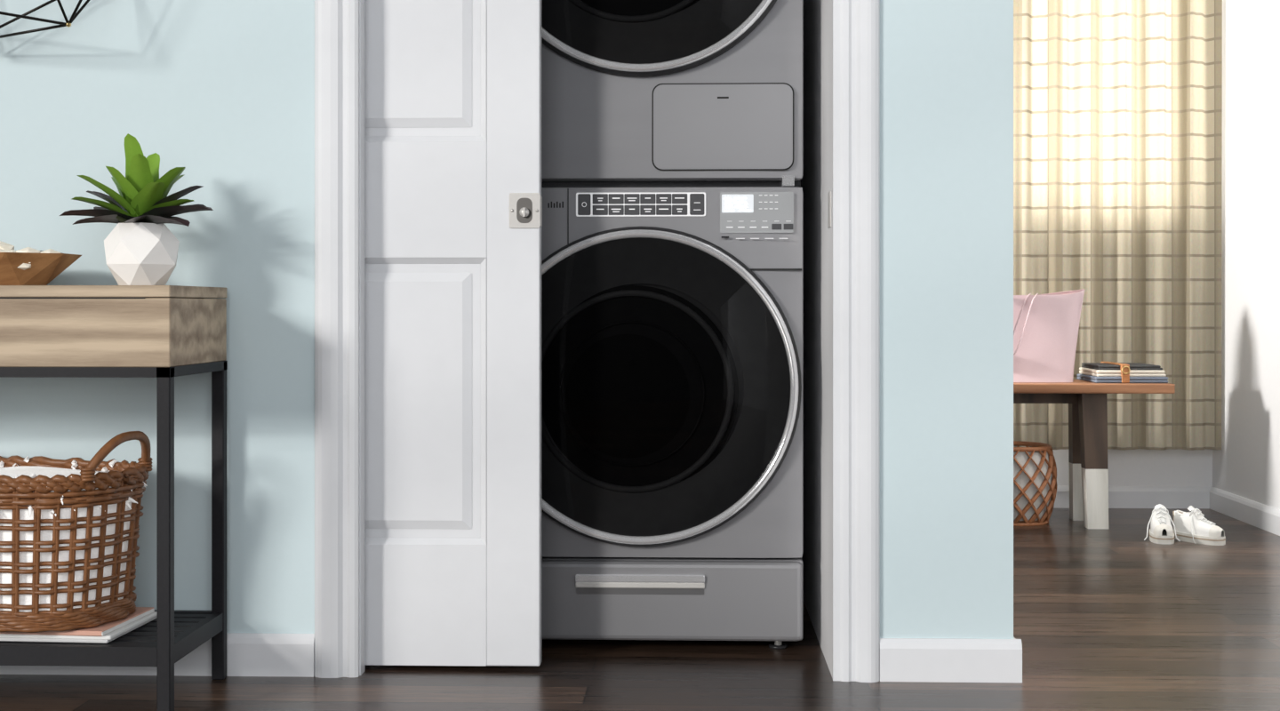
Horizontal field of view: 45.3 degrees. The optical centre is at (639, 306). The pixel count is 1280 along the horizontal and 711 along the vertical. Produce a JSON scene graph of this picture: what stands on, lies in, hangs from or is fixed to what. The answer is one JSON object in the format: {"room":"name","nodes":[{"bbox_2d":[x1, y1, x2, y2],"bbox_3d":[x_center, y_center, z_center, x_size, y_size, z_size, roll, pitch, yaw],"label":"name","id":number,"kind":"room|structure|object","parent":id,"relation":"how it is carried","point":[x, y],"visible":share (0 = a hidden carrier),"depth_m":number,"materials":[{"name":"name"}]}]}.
{"room":"hallway","nodes":[
{"label":"hallway","id":0,"kind":"room"},
{"bbox_2d":[0,0,1013,678],"bbox_3d":[-1.665,-0.498,3.595,4.820,2.450,1.070,0,0,2],"label":"wall","id":1,"kind":"structure","parent":0,"point":[222,91],"depth_m":3.03,"materials":[{"name":"blue paint"}]},
{"bbox_2d":[0,0,90,38],"bbox_3d":[-1.224,-0.782,2.920,0.594,0.548,0.251,0,0,2],"label":"wall decor","id":2,"kind":"object","parent":1,"relation":"attached to","point":[75,14],"visible":1,"depth_m":2.89,"materials":[{"name":"black metal"}]},
{"bbox_2d":[0,632,314,677],"bbox_3d":[-2.366,0.686,3.078,3.455,0.082,0.014,0,0,2],"label":"baseboard","id":3,"kind":"structure","parent":1,"relation":"attached to","point":[248,654],"depth_m":3.02,"materials":[{"name":"white paint"}]},
{"bbox_2d":[314,0,359,678],"bbox_3d":[-0.597,-0.304,3.012,0.087,2.063,0.022,0,0,2],"label":"trim","id":4,"kind":"structure","parent":1,"relation":"attached to","point":[336,21],"depth_m":3.00,"materials":[{"name":"white paint"}]},
{"bbox_2d":[364,0,542,666],"bbox_3d":[-0.658,-0.298,3.082,0.922,2.030,0.050,0,0,2],"label":"door","id":5,"kind":"structure","parent":1,"relation":"in","point":[453,198],"depth_m":3.06,"materials":[{"name":"white paint"}]},
{"bbox_2d":[827,0,879,682],"bbox_3d":[0.421,-0.304,3.019,0.092,2.063,0.107,0,0,2],"label":"trim","id":6,"kind":"structure","parent":1,"relation":"attached to","point":[856,23],"depth_m":2.97,"materials":[{"name":"white paint"}]},
{"bbox_2d":[880,636,1022,682],"bbox_3d":[0.621,0.686,3.509,0.273,0.082,1.084,0,0,2],"label":"baseboard","id":7,"kind":"structure","parent":1,"relation":"attached to","point":[901,660],"depth_m":2.97,"materials":[{"name":"white paint"}]},
{"bbox_2d":[0,507,1279,710],"bbox_3d":[-1.043,0.757,2.088,6.170,0.060,7.300,0,0,2],"label":"floor","id":8,"kind":"structure","parent":0,"point":[1112,619],"depth_m":3.04,"materials":[{"name":"brown wood"}]},
{"bbox_2d":[0,285,227,710],"bbox_3d":[-1.315,0.345,2.859,1.000,0.764,0.334,0,0,2],"label":"console table","id":9,"kind":"object","parent":8,"relation":"on","point":[162,332],"visible":1,"depth_m":2.69,"materials":[{"name":"brown wood"}]},
{"bbox_2d":[0,240,81,285],"bbox_3d":[-1.191,-0.080,2.853,0.277,0.085,0.208,0,0,2],"label":"wooden bowl","id":10,"kind":"object","parent":9,"relation":"on","point":[28,266],"visible":0.99,"depth_m":2.80,"materials":[{"name":"brown wood"}]},
{"bbox_2d":[0,607,156,643],"bbox_3d":[-1.078,0.585,2.834,0.303,0.022,0.225,0,0,5],"label":"magazine stack","id":11,"kind":"object","parent":9,"relation":"on","point":[105,633],"visible":0.47,"depth_m":2.73,"materials":[{"name":"white paper"}]},
{"bbox_2d":[0,431,152,632],"bbox_3d":[-1.193,0.399,2.859,0.578,0.347,0.334,0,0,16],"label":"wicker basket","id":12,"kind":"object","parent":11,"relation":"on","point":[69,529],"visible":1,"depth_m":2.71,"materials":[{"name":"brown wicker"}]},
{"bbox_2d":[59,133,213,285],"bbox_3d":[-0.934,-0.177,2.838,0.263,0.278,0.208,0,0,-22],"label":"succulent plant","id":13,"kind":"object","parent":9,"relation":"on","point":[140,250],"visible":1,"depth_m":2.81,"materials":[{"name":"green plant"}]},
{"bbox_2d":[541,557,802,649],"bbox_3d":[0.011,0.629,3.567,0.688,0.196,0.730,0,0,2],"label":"drawer","id":14,"kind":"object","parent":8,"relation":"on","point":[583,598],"visible":0.6,"depth_m":3.21,"materials":[{"name":"silver metal"}]},
{"bbox_2d":[541,186,803,558],"bbox_3d":[0.010,0.138,3.534,0.688,0.780,0.795,0,0,2],"label":"washer","id":15,"kind":"object","parent":14,"relation":"on","point":[672,317],"visible":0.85,"depth_m":3.17,"materials":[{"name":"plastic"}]},
{"bbox_2d":[541,0,803,187],"bbox_3d":[0.010,-0.701,3.534,0.688,0.898,0.795,0,0,2],"label":"dryer","id":16,"kind":"object","parent":15,"relation":"on","point":[635,92],"visible":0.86,"depth_m":3.20,"materials":[{"name":"silver metal"}]},
{"bbox_2d":[1013,440,1056,526],"bbox_3d":[1.267,0.598,5.189,0.283,0.266,0.280,0,0,2],"label":"rattan basket","id":17,"kind":"object","parent":8,"relation":"on","point":[1035,468],"visible":0.45,"depth_m":5.08,"materials":[{"name":"wicker"}]},
{"bbox_2d":[1013,379,1175,528],"bbox_3d":[1.315,0.489,5.162,0.867,0.475,0.310,0,0,2],"label":"bench","id":18,"kind":"object","parent":8,"relation":"on","point":[1087,401],"visible":0.45,"depth_m":5.03,"materials":[{"name":"brown wood"}]},
{"bbox_2d":[1013,288,1084,382],"bbox_3d":[1.329,0.097,5.158,0.335,0.311,0.173,0,0,2],"label":"tote bag","id":19,"kind":"object","parent":18,"relation":"on","point":[1046,326],"visible":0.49,"depth_m":5.14,"materials":[{"name":"fabric"}]},
{"bbox_2d":[1076,361,1167,383],"bbox_3d":[1.625,0.221,5.175,0.237,0.062,0.269,0,0,2],"label":"book stack","id":20,"kind":"object","parent":18,"relation":"on","point":[1102,372],"visible":1,"depth_m":5.06,"materials":[{"name":"multicoloured paper"}]},
{"bbox_2d":[1144,504,1180,543],"bbox_3d":[1.617,0.673,4.777,0.106,0.108,0.178,0,0,2],"label":"sneaker","id":21,"kind":"object","parent":8,"relation":"on","point":[1161,532],"visible":1,"depth_m":4.74,"materials":[{"name":"leather"}]},
{"bbox_2d":[1172,505,1225,545],"bbox_3d":[1.721,0.673,4.737,0.174,0.108,0.104,0,0,40],"label":"sneaker","id":22,"kind":"object","parent":8,"relation":"on","point":[1192,526],"visible":1,"depth_m":4.72,"materials":[{"name":"leather"}]},
{"bbox_2d":[1052,448,1212,486],"bbox_3d":[0.842,-0.498,5.624,2.450,2.450,0.100,0,0,2],"label":"wall","id":23,"kind":"structure","parent":0,"point":[1139,467],"depth_m":5.54,"materials":[{"name":"white paint"}]},
{"bbox_2d":[1013,0,1222,450],"bbox_3d":[1.556,-0.564,5.466,0.988,2.138,0.166,0,0,2],"label":"window curtain","id":24,"kind":"object","parent":23,"relation":"hanging from","point":[1117,104],"visible":0.73,"depth_m":5.42,"materials":[{"name":"fabric"}]},
{"bbox_2d":[1053,486,1211,508],"bbox_3d":[0.840,0.688,5.567,2.450,0.078,0.014,0,0,2],"label":"baseboard","id":25,"kind":"structure","parent":23,"relation":"attached to","point":[1119,497],"depth_m":5.53,"materials":[{"name":"white paint"}]},
{"bbox_2d":[1212,0,1279,510],"bbox_3d":[1.990,-0.498,1.982,0.100,2.450,7.300,0,0,2],"label":"wall","id":26,"kind":"structure","parent":0,"point":[1247,464],"depth_m":5.17,"materials":[{"name":"white paint"}]},
{"bbox_2d":[1209,486,1279,535],"bbox_3d":[1.932,0.688,1.934,0.014,0.078,7.200,0,0,2],"label":"baseboard","id":27,"kind":"structure","parent":26,"relation":"attached to","point":[1258,515],"depth_m":5.16,"materials":[{"name":"white paint"}]}
]}

